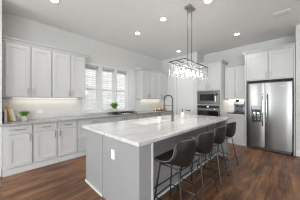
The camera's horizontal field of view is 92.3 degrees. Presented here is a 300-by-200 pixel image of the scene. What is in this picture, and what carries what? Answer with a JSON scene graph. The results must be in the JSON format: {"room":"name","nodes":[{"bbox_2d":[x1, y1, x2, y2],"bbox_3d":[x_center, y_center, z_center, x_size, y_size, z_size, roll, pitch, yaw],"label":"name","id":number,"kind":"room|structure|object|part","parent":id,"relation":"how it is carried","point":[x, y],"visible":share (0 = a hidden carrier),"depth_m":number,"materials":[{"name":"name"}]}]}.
{"room":"kitchen","nodes":[
{"label":"kitchen","id":0,"kind":"room"},
{"bbox_2d":[0,0,1,175],"bbox_3d":[-4.475,-0.240,1.143,0.690,3.160,4.600,0,0,44],"label":"wall","id":1,"kind":"structure","parent":0,"point":[0,0],"depth_m":2.55,"materials":[{"name":"paint"}]},
{"bbox_2d":[2,11,161,118],"bbox_3d":[-1.092,-0.240,5.009,0.150,3.160,5.660,0,0,44],"label":"wall","id":2,"kind":"structure","parent":0,"point":[13,26],"depth_m":3.95,"materials":[{"name":"paint"}]},
{"bbox_2d":[2,35,51,97],"bbox_3d":[-2.601,-0.636,3.081,0.373,1.152,0.785,0,0,44],"label":"upper cabinet","id":3,"kind":"object","parent":2,"relation":"attached to","point":[26,65],"visible":0.99,"depth_m":2.94,"materials":[{"name":"white paint"}]},
{"bbox_3d":[-2.619,-0.595,2.862,0.027,1.020,0.355,0,0,44],"label":"cabinet door","id":4,"kind":"part","parent":3,"relation":"part of","materials":[{"name":"white paint"}]},
{"bbox_3d":[-2.604,-1.171,3.084,0.364,0.082,0.785,0,0,44],"label":"crown moulding","id":5,"kind":"part","parent":3,"relation":"part of","materials":[{"name":"white paint"}]},
{"bbox_3d":[-2.356,-0.595,3.133,0.027,1.020,0.340,0,0,44],"label":"cabinet door","id":6,"kind":"part","parent":3,"relation":"part of","materials":[{"name":"white paint"}]},
{"bbox_2d":[52,47,87,97],"bbox_3d":[-2.047,-0.636,3.651,0.373,1.152,0.800,0,0,44],"label":"upper cabinet","id":7,"kind":"object","parent":2,"relation":"attached to","point":[68,67],"visible":0.98,"depth_m":3.49,"materials":[{"name":"white paint"}]},
{"bbox_2d":[34,98,77,98],"bbox_3d":[-2.403,-0.051,3.431,0.030,0.013,1.270,0,0,44],"label":"light","id":8,"kind":"object","parent":7,"relation":"attached to","point":[34,98],"visible":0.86,"depth_m":3.52,"materials":[{"name":"white plastic"}]},
{"bbox_3d":[-2.092,-0.595,3.405,0.027,1.020,0.355,0,0,44],"label":"cabinet door","id":9,"kind":"part","parent":7,"relation":"part of","materials":[{"name":"white paint"}]},
{"bbox_3d":[-2.050,-1.171,3.654,0.364,0.082,0.800,0,0,44],"label":"crown moulding","id":10,"kind":"part","parent":7,"relation":"part of","materials":[{"name":"white paint"}]},
{"bbox_3d":[-1.830,-0.595,3.674,0.027,1.020,0.335,0,0,44],"label":"cabinet door","id":11,"kind":"part","parent":7,"relation":"part of","materials":[{"name":"white paint"}]},
{"bbox_2d":[2,98,161,120],"bbox_3d":[-1.238,0.187,4.744,0.008,0.464,5.073,0,0,44],"label":"tile backsplash","id":12,"kind":"structure","parent":2,"relation":"attached to","point":[51,108],"depth_m":3.54,"materials":[{"name":"white tile"}]},
{"bbox_3d":[-2.469,0.187,3.479,0.008,0.464,1.543,0,0,44],"label":"tile panel","id":13,"kind":"part","parent":12,"relation":"part of","materials":[{"name":"white tile"}]},
{"bbox_3d":[-1.256,0.396,4.726,0.008,0.047,1.935,0,0,44],"label":"tile panel","id":14,"kind":"part","parent":12,"relation":"part of","materials":[{"name":"white tile"}]},
{"bbox_3d":[-0.019,0.187,5.998,0.008,0.464,1.575,0,0,44],"label":"tile panel","id":15,"kind":"part","parent":12,"relation":"part of","materials":[{"name":"white tile"}]},
{"bbox_2d":[82,98,84,112],"bbox_3d":[-1.879,-0.347,4.076,0.021,1.374,0.085,0,0,44],"label":"trim","id":16,"kind":"structure","parent":2,"relation":"attached to","point":[83,99],"depth_m":4.06,"materials":[{"name":"white paint"}]},
{"bbox_2d":[85,71,96,111],"bbox_3d":[-1.803,-0.350,4.343,0.040,1.380,0.395,0,0,44],"label":"window","id":17,"kind":"structure","parent":2,"relation":"in","point":[96,71],"depth_m":4.46,"materials":[{"name":"white paint"}]},
{"bbox_2d":[85,65,96,70],"bbox_3d":[-1.764,-0.977,4.306,0.045,0.122,0.355,0,0,44],"label":"window blind","id":18,"kind":"object","parent":2,"relation":"attached to","point":[88,67],"visible":0.84,"depth_m":4.29,"materials":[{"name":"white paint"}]},
{"bbox_2d":[97,67,101,111],"bbox_3d":[-1.582,-0.350,4.498,0.140,1.380,0.133,0,0,44],"label":"trim","id":19,"kind":"structure","parent":2,"relation":"attached to","point":[99,69],"depth_m":4.44,"materials":[{"name":"white paint"}]},
{"bbox_2d":[102,72,112,110],"bbox_3d":[-1.423,-0.350,4.734,0.040,1.380,0.425,0,0,44],"label":"window","id":20,"kind":"structure","parent":2,"relation":"in","point":[112,72],"depth_m":4.84,"materials":[{"name":"white paint"}]},
{"bbox_2d":[82,110,132,113],"bbox_3d":[-1.264,0.355,4.757,0.135,0.029,1.940,0,0,44],"label":"trim","id":21,"kind":"structure","parent":2,"relation":"attached to","point":[118,110],"depth_m":4.54,"materials":[{"name":"white paint"}]},
{"bbox_2d":[110,103,117,110],"bbox_3d":[-1.165,0.193,4.679,0.342,0.295,0.307,0,0,27],"label":"potted plant","id":22,"kind":"object","parent":21,"relation":"on","point":[113,105],"visible":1,"depth_m":4.65,"materials":[{"name":"green plant"}]},
{"bbox_2d":[102,68,112,72],"bbox_3d":[-1.384,-0.977,4.697,0.045,0.122,0.385,0,0,44],"label":"window blind","id":23,"kind":"object","parent":2,"relation":"attached to","point":[103,69],"visible":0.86,"depth_m":4.69,"materials":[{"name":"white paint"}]},
{"bbox_2d":[85,61,134,72],"bbox_3d":[-1.231,-1.080,4.733,0.034,0.090,1.950,0,0,44],"label":"trim","id":24,"kind":"structure","parent":2,"relation":"attached to","point":[86,62],"depth_m":4.61,"materials":[{"name":"white paint"}]},
{"bbox_2d":[113,69,116,110],"bbox_3d":[-1.202,-0.350,4.889,0.140,1.380,0.103,0,0,44],"label":"trim","id":25,"kind":"structure","parent":2,"relation":"attached to","point":[114,70],"depth_m":4.84,"materials":[{"name":"white paint"}]},
{"bbox_2d":[117,74,125,109],"bbox_3d":[-1.052,-0.350,5.116,0.040,1.380,0.430,0,0,44],"label":"window","id":26,"kind":"structure","parent":2,"relation":"in","point":[125,74],"depth_m":5.25,"materials":[{"name":"white paint"}]},
{"bbox_2d":[117,70,125,74],"bbox_3d":[-1.013,-0.977,5.079,0.045,0.122,0.390,0,0,44],"label":"window blind","id":27,"kind":"object","parent":2,"relation":"attached to","point":[118,71],"visible":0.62,"depth_m":5.07,"materials":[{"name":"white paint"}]},
{"bbox_2d":[126,72,129,109],"bbox_3d":[-0.824,-0.350,5.278,0.140,1.380,0.118,0,0,44],"label":"trim","id":28,"kind":"structure","parent":2,"relation":"attached to","point":[127,73],"depth_m":5.22,"materials":[{"name":"white paint"}]},
{"bbox_2d":[130,72,134,109],"bbox_3d":[-0.649,-0.347,5.341,0.021,1.374,0.205,0,0,44],"label":"trim","id":29,"kind":"structure","parent":2,"relation":"attached to","point":[132,75],"depth_m":5.33,"materials":[{"name":"white paint"}]},
{"bbox_2d":[135,67,155,98],"bbox_3d":[-0.150,-0.636,5.602,0.373,1.152,0.805,0,0,44],"label":"upper cabinet","id":30,"kind":"object","parent":2,"relation":"attached to","point":[145,77],"visible":1,"depth_m":5.42,"materials":[{"name":"white paint"}]},
{"bbox_3d":[-0.153,-1.171,5.605,0.364,0.082,0.805,0,0,44],"label":"crown moulding","id":31,"kind":"part","parent":30,"relation":"part of","materials":[{"name":"white paint"}]},
{"bbox_3d":[-0.165,-0.595,5.387,0.027,1.020,0.345,0,0,44],"label":"cabinet door","id":32,"kind":"part","parent":30,"relation":"part of","materials":[{"name":"white paint"}]},
{"bbox_3d":[0.096,-0.595,5.656,0.027,1.020,0.355,0,0,44],"label":"cabinet door","id":33,"kind":"part","parent":30,"relation":"part of","materials":[{"name":"white paint"}]},
{"bbox_2d":[155,70,167,98],"bbox_3d":[0.397,-0.636,6.165,0.373,1.152,0.760,0,0,44],"label":"upper cabinet","id":34,"kind":"object","parent":2,"relation":"attached to","point":[161,77],"visible":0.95,"depth_m":6.03,"materials":[{"name":"white paint"}]},
{"bbox_3d":[0.364,-0.595,5.932,0.027,1.020,0.350,0,0,44],"label":"cabinet door","id":35,"kind":"part","parent":34,"relation":"part of","materials":[{"name":"white paint"}]},
{"bbox_3d":[0.628,-0.595,6.202,0.027,1.020,0.355,0,0,44],"label":"cabinet door","id":36,"kind":"part","parent":34,"relation":"part of","materials":[{"name":"white paint"}]},
{"bbox_2d":[0,143,299,199],"bbox_3d":[0.513,1.390,0.241,9.100,0.100,10.560,0,0,44],"label":"floor","id":37,"kind":"structure","parent":0,"point":[260,174],"depth_m":2.38,"materials":[{"name":"brown wood"}]},
{"bbox_2d":[2,124,32,176],"bbox_3d":[-2.631,0.896,2.856,0.622,0.888,0.418,0,0,44],"label":"base cabinet","id":38,"kind":"object","parent":37,"relation":"on","point":[17,140],"visible":0.94,"depth_m":2.65,"materials":[{"name":"white paint"}]},
{"bbox_3d":[-2.426,0.540,2.688,0.027,0.130,0.345,0,0,44],"label":"drawer","id":39,"kind":"part","parent":38,"relation":"part of","materials":[{"name":"white paint"}]},
{"bbox_3d":[-2.426,0.922,2.688,0.027,0.575,0.345,0,0,44],"label":"cabinet door","id":40,"kind":"part","parent":38,"relation":"part of","materials":[{"name":"white paint"}]},
{"bbox_2d":[33,120,77,168],"bbox_3d":[-2.197,0.896,3.302,0.622,0.888,0.818,0,0,44],"label":"base cabinet","id":41,"kind":"object","parent":37,"relation":"on","point":[53,142],"visible":0.94,"depth_m":3.07,"materials":[{"name":"white paint"}]},
{"bbox_3d":[-2.149,0.540,2.973,0.027,0.130,0.375,0,0,44],"label":"drawer","id":42,"kind":"part","parent":41,"relation":"part of","materials":[{"name":"white paint"}]},
{"bbox_3d":[-2.149,0.922,2.973,0.027,0.575,0.375,0,0,44],"label":"cabinet door","id":43,"kind":"part","parent":41,"relation":"part of","materials":[{"name":"white paint"}]},
{"bbox_3d":[-1.867,0.540,3.264,0.027,0.130,0.375,0,0,44],"label":"drawer","id":44,"kind":"part","parent":41,"relation":"part of","materials":[{"name":"white paint"}]},
{"bbox_3d":[-1.867,0.922,3.264,0.027,0.575,0.375,0,0,44],"label":"cabinet door","id":45,"kind":"part","parent":41,"relation":"part of","materials":[{"name":"white paint"}]},
{"bbox_2d":[77,117,109,156],"bbox_3d":[-1.610,0.896,3.906,0.622,0.888,0.858,0,0,44],"label":"base cabinet","id":46,"kind":"object","parent":37,"relation":"on","point":[81,132],"visible":0.38,"depth_m":3.51,"materials":[{"name":"white paint"}]},
{"bbox_3d":[-1.421,1.070,3.722,0.027,0.280,0.820,0,0,44],"label":"drawer","id":47,"kind":"part","parent":46,"relation":"part of","materials":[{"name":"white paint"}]},
{"bbox_3d":[-1.421,0.767,3.722,0.027,0.265,0.820,0,0,44],"label":"drawer","id":48,"kind":"part","parent":46,"relation":"part of","materials":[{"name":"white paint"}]},
{"bbox_3d":[-1.421,0.540,3.722,0.027,0.130,0.820,0,0,44],"label":"drawer","id":49,"kind":"part","parent":46,"relation":"part of","materials":[{"name":"white paint"}]},
{"bbox_2d":[110,114,136,121],"bbox_3d":[-0.964,0.896,4.570,0.622,0.888,0.988,0,0,44],"label":"base cabinet","id":50,"kind":"object","parent":37,"relation":"on","point":[126,117],"visible":0.23,"depth_m":4.32,"materials":[{"name":"white paint"}]},
{"bbox_2d":[0,110,171,126],"bbox_3d":[-1.019,0.435,4.508,0.636,0.031,5.113,0,0,44],"label":"countertop","id":51,"kind":"structure","parent":50,"relation":"on","point":[55,119],"depth_m":3.36,"materials":[{"name":"grey stone"}]},
{"bbox_2d":[4,109,6,121],"bbox_3d":[-2.875,0.299,2.867,0.170,0.240,0.030,0,0,44],"label":"book","id":52,"kind":"object","parent":51,"relation":"on","point":[5,110],"visible":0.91,"depth_m":2.82,"materials":[{"name":"white paper"}]},
{"bbox_2d":[6,106,12,120],"bbox_3d":[-2.835,0.260,2.908,0.160,0.317,0.099,0,0,44],"label":"cutting board","id":53,"kind":"object","parent":51,"relation":"on","point":[10,116],"visible":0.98,"depth_m":2.85,"materials":[{"name":"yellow wood"}]},
{"bbox_2d":[10,109,15,120],"bbox_3d":[-2.801,0.293,2.943,0.150,0.253,0.095,0,0,44],"label":"book","id":54,"kind":"object","parent":51,"relation":"on","point":[11,110],"visible":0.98,"depth_m":2.89,"materials":[{"name":"white paper"}]},
{"bbox_2d":[19,110,29,120],"bbox_3d":[-2.639,0.315,3.024,0.232,0.210,0.232,0,0,44],"label":"potted plant","id":55,"kind":"object","parent":51,"relation":"on","point":[24,117],"visible":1,"depth_m":3.00,"materials":[{"name":"green plant"}]},
{"bbox_3d":[-2.638,0.372,3.025,0.116,0.095,0.116,0,0,44],"label":"pot","id":56,"kind":"part","parent":55,"relation":"part of","materials":[{"name":"white ceramic"}]},
{"bbox_2d":[108,111,133,114],"bbox_3d":[-0.872,0.397,4.641,0.480,0.045,0.840,0,0,44],"label":"cooktop","id":57,"kind":"object","parent":51,"relation":"in","point":[123,112],"visible":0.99,"depth_m":4.51,"materials":[{"name":"black metal"}]},
{"bbox_2d":[137,113,149,118],"bbox_3d":[-0.408,0.896,5.142,0.622,0.888,0.598,0,0,44],"label":"base cabinet","id":58,"kind":"object","parent":37,"relation":"on","point":[139,116],"visible":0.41,"depth_m":4.92,"materials":[{"name":"white paint"}]},
{"bbox_2d":[149,112,159,116],"bbox_3d":[0.011,0.896,5.573,0.622,0.888,0.598,0,0,44],"label":"base cabinet","id":59,"kind":"object","parent":37,"relation":"on","point":[151,114],"visible":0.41,"depth_m":5.34,"materials":[{"name":"white paint"}]},
{"bbox_3d":[0.200,0.540,5.390,0.027,0.130,0.560,0,0,44],"label":"drawer","id":60,"kind":"part","parent":59,"relation":"part of","materials":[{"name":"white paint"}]},
{"bbox_2d":[85,120,226,199],"bbox_3d":[0.414,0.900,2.975,1.370,0.879,2.916,0,0,44],"label":"kitchen island","id":61,"kind":"object","parent":37,"relation":"on","point":[133,173],"visible":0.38,"depth_m":1.95,"materials":[{"name":"grey paint"}]},
{"bbox_3d":[-0.874,1.325,2.203,0.576,0.030,0.014,0,0,44],"label":"shoe moulding","id":62,"kind":"part","parent":61,"relation":"part of","materials":[{"name":"white paint"}]},
{"bbox_3d":[-0.857,0.900,2.213,0.566,0.879,0.022,0,0,44],"label":"panel","id":63,"kind":"part","parent":61,"relation":"part of","materials":[{"name":"grey paint"}]},
{"bbox_2d":[111,149,114,159],"bbox_3d":[-0.469,0.680,1.813,0.072,0.120,0.008,0,0,44],"label":"electrical outlet","id":64,"kind":"object","parent":61,"relation":"attached to","point":[112,150],"visible":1,"depth_m":1.80,"materials":[{"name":"white plastic"}]},
{"bbox_3d":[-0.374,0.900,1.743,0.757,0.879,0.022,0,0,44],"label":"panel","id":65,"kind":"part","parent":61,"relation":"part of","materials":[{"name":"grey paint"}]},
{"bbox_3d":[-0.113,0.900,1.623,0.214,0.879,0.170,0,0,44],"label":"support panel","id":66,"kind":"part","parent":61,"relation":"part of","materials":[{"name":"grey paint"}]},
{"bbox_3d":[0.026,0.900,1.602,0.012,0.879,0.018,0,0,44],"label":"corner moulding","id":67,"kind":"part","parent":61,"relation":"part of","materials":[{"name":"white paint"}]},
{"bbox_2d":[82,114,229,146],"bbox_3d":[0.421,0.440,2.994,1.430,0.040,3.000,0,0,44],"label":"island countertop","id":68,"kind":"structure","parent":61,"relation":"on","point":[135,134],"depth_m":2.24,"materials":[{"name":"white stone"}]},
{"bbox_2d":[131,119,165,124],"bbox_3d":[0.002,0.441,2.885,0.414,0.036,0.694,0,0,44],"label":"sink","id":69,"kind":"object","parent":68,"relation":"in","point":[145,122],"visible":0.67,"depth_m":2.97,"materials":[{"name":"white ceramic"}]},
{"bbox_2d":[163,94,177,120],"bbox_3d":[0.425,0.146,2.977,0.302,0.547,0.073,0,0,3],"label":"kitchen faucet","id":70,"kind":"object","parent":68,"relation":"on","point":[164,105],"visible":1,"depth_m":2.97,"materials":[{"name":"silver metal"}]},
{"bbox_3d":[0.759,1.265,2.665,0.011,0.150,2.538,0,0,44],"label":"baseboard","id":71,"kind":"part","parent":61,"relation":"part of","materials":[{"name":"grey paint"}]},
{"bbox_3d":[0.767,1.327,2.658,0.010,0.025,2.538,0,0,44],"label":"shoe moulding","id":72,"kind":"part","parent":61,"relation":"part of","materials":[{"name":"white paint"}]},
{"bbox_3d":[1.776,0.900,3.566,0.214,0.879,0.170,0,0,44],"label":"support panel","id":73,"kind":"part","parent":61,"relation":"part of","materials":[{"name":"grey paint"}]},
{"bbox_2d":[160,111,171,115],"bbox_3d":[0.488,0.896,6.064,0.622,0.888,0.763,0,0,44],"label":"base cabinet","id":74,"kind":"object","parent":37,"relation":"on","point":[169,112],"visible":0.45,"depth_m":5.81,"materials":[{"name":"white paint"}]},
{"bbox_2d":[153,137,197,199],"bbox_3d":[0.318,0.880,1.728,0.454,0.919,0.502,0,0,41],"label":"bar stool","id":75,"kind":"object","parent":37,"relation":"on","point":[182,155],"visible":1,"depth_m":1.56,"materials":[{"name":"brown leather"}]},
{"bbox_3d":[0.078,1.040,1.725,0.111,0.579,0.019,0,0,1],"label":"leg","id":76,"kind":"part","parent":75,"relation":"part of","materials":[{"name":"metal"}]},
{"bbox_3d":[0.289,1.040,1.966,0.019,0.579,0.111,0,0,-8],"label":"leg","id":77,"kind":"part","parent":75,"relation":"part of","materials":[{"name":"metal"}]},
{"bbox_3d":[0.304,0.752,1.740,0.263,0.018,0.272,0,0,41],"label":"seat frame","id":78,"kind":"part","parent":75,"relation":"part of","materials":[{"name":"metal"}]},
{"bbox_3d":[0.325,1.040,1.502,0.019,0.580,0.136,0,0,-12],"label":"leg","id":79,"kind":"part","parent":75,"relation":"part of","materials":[{"name":"metal"}]},
{"bbox_3d":[0.543,1.040,1.751,0.136,0.580,0.019,0,0,5],"label":"leg","id":80,"kind":"part","parent":75,"relation":"part of","materials":[{"name":"metal"}]},
{"bbox_2d":[177,130,217,199],"bbox_3d":[0.701,0.880,2.122,0.503,0.919,0.454,0,0,-44],"label":"bar stool","id":81,"kind":"object","parent":37,"relation":"on","point":[205,141],"visible":0.77,"depth_m":1.93,"materials":[{"name":"leather"}]},
{"bbox_3d":[0.688,1.040,1.896,0.019,0.580,0.136,0,0,-7],"label":"leg","id":82,"kind":"part","parent":81,"relation":"part of","materials":[{"name":"metal"}]},
{"bbox_3d":[0.926,1.040,2.125,0.136,0.580,0.019,0,0,10],"label":"leg","id":83,"kind":"part","parent":81,"relation":"part of","materials":[{"name":"metal"}]},
{"bbox_2d":[195,125,228,185],"bbox_3d":[1.105,0.880,2.552,0.454,0.919,0.502,0,0,42],"label":"bar stool","id":84,"kind":"object","parent":37,"relation":"on","point":[220,132],"visible":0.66,"depth_m":2.36,"materials":[{"name":"leather"}]},
{"bbox_3d":[1.109,1.040,2.326,0.019,0.580,0.136,0,0,-11],"label":"leg","id":85,"kind":"part","parent":84,"relation":"part of","materials":[{"name":"metal"}]},
{"bbox_3d":[1.330,1.040,2.571,0.136,0.580,0.019,0,0,6],"label":"leg","id":86,"kind":"part","parent":84,"relation":"part of","materials":[{"name":"metal"}]},
{"bbox_2d":[196,59,228,116],"bbox_3d":[2.248,-0.001,5.221,0.910,2.682,0.689,0,0,44],"label":"oven tower","id":87,"kind":"object","parent":37,"relation":"on","point":[215,81],"visible":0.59,"depth_m":4.92,"materials":[{"name":"white paint"}]},
{"bbox_3d":[1.873,-0.810,5.171,0.400,0.840,0.027,0,0,44],"label":"cabinet door","id":88,"kind":"part","parent":87,"relation":"part of","materials":[{"name":"white paint"}]},
{"bbox_2d":[197,90,219,104],"bbox_3d":[2.182,-0.099,5.188,0.792,0.470,0.618,0,0,44],"label":"microwave","id":89,"kind":"object","parent":87,"relation":"in","point":[203,97],"visible":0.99,"depth_m":4.97,"materials":[{"name":"silver metal"}]},
{"bbox_3d":[1.972,-0.095,5.037,0.570,0.330,0.017,0,0,44],"label":"oven door","id":90,"kind":"part","parent":89,"relation":"part of","materials":[{"name":"black glass"}]},
{"bbox_2d":[197,105,219,116],"bbox_3d":[2.189,0.533,5.195,0.792,0.726,0.678,0,0,44],"label":"wall oven","id":91,"kind":"object","parent":87,"relation":"in","point":[206,110],"visible":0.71,"depth_m":4.96,"materials":[{"name":"silver metal"}]},
{"bbox_3d":[2.006,0.217,5.007,0.760,0.075,0.013,0,0,44],"label":"control panel","id":92,"kind":"part","parent":91,"relation":"part of","materials":[{"name":"black glass"}]},
{"bbox_3d":[2.250,-1.301,5.222,0.910,0.082,0.685,0,0,44],"label":"crown moulding","id":93,"kind":"part","parent":87,"relation":"part of","materials":[{"name":"white paint"}]},
{"bbox_3d":[2.174,-0.810,4.879,0.400,0.840,0.027,0,0,44],"label":"cabinet door","id":94,"kind":"part","parent":87,"relation":"part of","materials":[{"name":"white paint"}]},
{"bbox_2d":[209,122,238,171],"bbox_3d":[1.537,0.880,2.996,0.502,0.919,0.454,0,0,-43],"label":"bar stool","id":95,"kind":"object","parent":37,"relation":"on","point":[231,127],"visible":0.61,"depth_m":2.80,"materials":[{"name":"leather"}]},
{"bbox_3d":[1.520,1.040,2.771,0.019,0.580,0.136,0,0,-6],"label":"leg","id":96,"kind":"part","parent":95,"relation":"part of","materials":[{"name":"metal"}]},
{"bbox_2d":[221,114,244,145],"bbox_3d":[2.778,0.896,4.709,0.653,0.888,0.693,0,0,44],"label":"base cabinet","id":97,"kind":"object","parent":37,"relation":"on","point":[239,137],"visible":0.41,"depth_m":4.38,"materials":[{"name":"white paint"}]},
{"bbox_2d":[221,112,244,115],"bbox_3d":[2.771,0.435,4.702,0.654,0.031,0.696,0,0,44],"label":"countertop","id":98,"kind":"structure","parent":97,"relation":"on","point":[226,113],"depth_m":4.46,"materials":[{"name":"grey stone"}]},
{"bbox_3d":[2.809,0.413,4.668,0.520,0.014,0.330,0,0,44],"label":"serving tray","id":99,"kind":"object","parent":98,"relation":"on","visible":0},
{"bbox_2d":[233,100,244,113],"bbox_3d":[2.855,0.190,4.601,0.300,0.430,0.301,0,0,44],"label":"espresso machine","id":100,"kind":"object","parent":99,"relation":"on","point":[240,106],"visible":0.97,"depth_m":4.56,"materials":[{"name":"silver plastic"}]},
{"bbox_3d":[2.861,0.246,4.606,0.260,0.207,0.005,0,0,44],"label":"plate","id":101,"kind":"part","parent":100,"relation":"part of","materials":[{"name":"silver metal"}]},
{"bbox_3d":[2.570,0.540,4.494,0.615,0.130,0.027,0,0,44],"label":"drawer","id":102,"kind":"part","parent":97,"relation":"part of","materials":[{"name":"white paint"}]},
{"bbox_3d":[2.570,0.922,4.494,0.615,0.575,0.027,0,0,44],"label":"cabinet door","id":103,"kind":"part","parent":97,"relation":"part of","materials":[{"name":"white paint"}]},
{"bbox_2d":[243,43,294,154],"bbox_3d":[3.369,-0.032,4.118,1.094,2.743,0.709,0,0,44],"label":"surround","id":104,"kind":"object","parent":37,"relation":"on","point":[277,63],"visible":0.97,"depth_m":3.84,"materials":[{"name":"white paint"}]},
{"bbox_3d":[3.037,0.010,4.464,0.044,2.660,0.675,0,0,44],"label":"panel","id":105,"kind":"part","parent":104,"relation":"part of","materials":[{"name":"white paint"}]},
{"bbox_3d":[3.003,-0.940,4.045,0.480,0.700,0.027,0,0,44],"label":"cabinet door","id":106,"kind":"part","parent":104,"relation":"part of","materials":[{"name":"white paint"}]},
{"bbox_3d":[3.370,-1.362,4.119,1.093,0.082,0.705,0,0,44],"label":"crown moulding","id":107,"kind":"part","parent":104,"relation":"part of","materials":[{"name":"white paint"}]},
{"bbox_3d":[3.357,-0.940,3.701,0.468,0.700,0.027,0,0,44],"label":"cabinet door","id":108,"kind":"part","parent":104,"relation":"part of","materials":[{"name":"white paint"}]},
{"bbox_3d":[3.763,0.010,3.758,0.027,2.660,0.675,0,0,44],"label":"panel","id":109,"kind":"part","parent":104,"relation":"part of","materials":[{"name":"white paint"}]},
{"bbox_2d":[247,81,291,154],"bbox_3d":[3.315,0.427,4.005,0.910,1.825,0.796,0,0,44],"label":"refrigerator","id":110,"kind":"object","parent":37,"relation":"on","point":[269,105],"visible":1,"depth_m":3.74,"materials":[{"name":"silver metal"}]},
{"bbox_3d":[2.928,0.395,3.983,0.385,1.710,0.066,0,0,44],"label":"freezer door","id":111,"kind":"part","parent":110,"relation":"part of","materials":[{"name":"silver metal"}]},
{"bbox_3d":[2.910,0.380,3.947,0.220,0.460,0.005,0,0,44],"label":"dispenser frame","id":112,"kind":"part","parent":110,"relation":"part of","materials":[{"name":"silver metal"}]},
{"bbox_3d":[2.907,0.205,3.944,0.200,0.090,0.004,0,0,44],"label":"control panel","id":113,"kind":"part","parent":110,"relation":"part of","materials":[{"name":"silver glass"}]},
{"bbox_3d":[2.990,0.250,3.819,0.027,0.869,0.077,0,0,44],"label":"handle","id":114,"kind":"part","parent":110,"relation":"part of","materials":[{"name":"silver metal"}]},
{"bbox_3d":[3.046,0.250,3.764,0.027,0.869,0.077,0,0,44],"label":"handle","id":115,"kind":"part","parent":110,"relation":"part of","materials":[{"name":"silver metal"}]},
{"bbox_3d":[3.258,0.395,3.663,0.515,1.710,0.066,0,0,44],"label":"fridge door","id":116,"kind":"part","parent":110,"relation":"part of","materials":[{"name":"silver metal"}]},
{"bbox_2d":[2,0,299,60],"bbox_3d":[0.513,-1.870,0.241,9.100,0.100,10.560,0,0,44],"label":"ceiling","id":117,"kind":"structure","parent":0,"point":[112,22],"depth_m":3.28,"materials":[{"name":"paint"}]},
{"bbox_2d":[169,4,207,79],"bbox_3d":[0.780,-1.139,2.826,0.340,1.359,0.930,0,0,44],"label":"chandelier","id":118,"kind":"object","parent":117,"relation":"hanging from","point":[189,8],"visible":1,"depth_m":2.77,"materials":[{"name":"silver metal"}]},
{"bbox_3d":[0.728,-1.240,2.772,0.014,1.090,0.014,0,0,22],"label":"suspension rod","id":119,"kind":"part","parent":118,"relation":"part of","materials":[{"name":"grey metal"}]},
{"bbox_3d":[0.780,-0.695,2.826,0.340,0.012,0.930,0,0,44],"label":"frame","id":120,"kind":"part","parent":118,"relation":"part of","materials":[{"name":"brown metal"}]},
{"bbox_3d":[0.833,-1.240,2.879,0.014,1.090,0.014,0,0,-23],"label":"suspension rod","id":121,"kind":"part","parent":118,"relation":"part of","materials":[{"name":"grey metal"}]},
{"bbox_2d":[203,0,212,3],"bbox_3d":[1.059,-1.815,2.624,0.170,0.009,0.170,0,0,44],"label":"recessed light","id":122,"kind":"object","parent":117,"relation":"in","point":[204,1],"visible":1,"depth_m":2.64,"materials":[{"name":"white paint"}]},
{"bbox_2d":[272,8,290,17],"bbox_3d":[2.737,-1.812,3.002,0.280,0.013,0.180,0,0,44],"label":"ceiling vent","id":123,"kind":"object","parent":117,"relation":"in","point":[287,11],"visible":1,"depth_m":2.99,"materials":[{"name":"metal"}]},
{"bbox_2d":[162,52,203,114],"bbox_3d":[1.345,-0.240,6.182,1.710,3.160,0.580,0,0,44],"label":"wall","id":124,"kind":"structure","parent":0,"point":[197,57],"depth_m":6.08,"materials":[{"name":"paint"}]},
{"bbox_2d":[177,74,190,114],"bbox_3d":[1.352,0.135,5.773,0.640,2.390,0.116,0,0,44],"label":"door","id":125,"kind":"structure","parent":124,"relation":"in","point":[183,81],"depth_m":5.77,"materials":[{"name":"white paint"}]},
{"bbox_2d":[175,70,192,114],"bbox_3d":[1.342,0.090,5.767,0.825,2.500,0.017,0,0,44],"label":"trim","id":126,"kind":"structure","parent":124,"relation":"attached to","point":[177,73],"depth_m":5.76,"materials":[{"name":"white paint"}]},
{"bbox_2d":[204,35,294,147],"bbox_3d":[2.528,-0.240,5.541,4.300,3.160,0.150,0,0,44],"label":"wall","id":127,"kind":"structure","parent":0,"point":[232,56],"depth_m":4.82,"materials":[{"name":"paint"}]},
{"bbox_2d":[224,63,244,98],"bbox_3d":[2.886,-0.621,4.820,0.655,1.122,0.383,0,0,44],"label":"upper cabinet","id":128,"kind":"object","parent":127,"relation":"attached to","point":[234,75],"visible":0.88,"depth_m":4.72,"materials":[{"name":"white paint"}]},
{"bbox_3d":[2.673,-0.578,4.826,0.300,0.985,0.027,0,0,44],"label":"cabinet door","id":129,"kind":"part","parent":128,"relation":"part of","materials":[{"name":"white paint"}]},
{"bbox_3d":[2.889,-1.141,4.823,0.655,0.082,0.374,0,0,44],"label":"crown moulding","id":130,"kind":"part","parent":128,"relation":"part of","materials":[{"name":"white paint"}]},
{"bbox_3d":[2.904,-0.578,4.601,0.295,0.985,0.027,0,0,44],"label":"cabinet door","id":131,"kind":"part","parent":128,"relation":"part of","materials":[{"name":"white paint"}]},
{"bbox_2d":[228,99,244,111],"bbox_3d":[3.014,0.187,4.957,0.610,0.464,0.008,0,0,44],"label":"tile backsplash","id":132,"kind":"structure","parent":127,"relation":"attached to","point":[230,101],"depth_m":5.08,"materials":[{"name":"white tile"}]},
{"bbox_2d":[295,25,299,152],"bbox_3d":[5.442,-0.240,2.227,4.500,3.160,0.840,0,0,44],"label":"wall","id":133,"kind":"structure","parent":0,"point":[297,30],"depth_m":3.47,"materials":[{"name":"paint"}]},
{"label":"outside","id":134,"kind":"structure","parent":0,"visible":0},
{"bbox_3d":[-4.541,1.640,8.599,9.500,0.100,22.000,0,0,44],"label":"ground","id":135,"kind":"structure","parent":134,"visible":0},
{"bbox_2d":[85,69,124,109],"bbox_3d":[-3.073,-1.510,8.567,0.650,6.200,16.000,0,0,44],"label":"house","id":136,"kind":"structure","parent":135,"relation":"on","point":[90,75],"depth_m":8.88,"materials":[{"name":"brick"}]}
]}

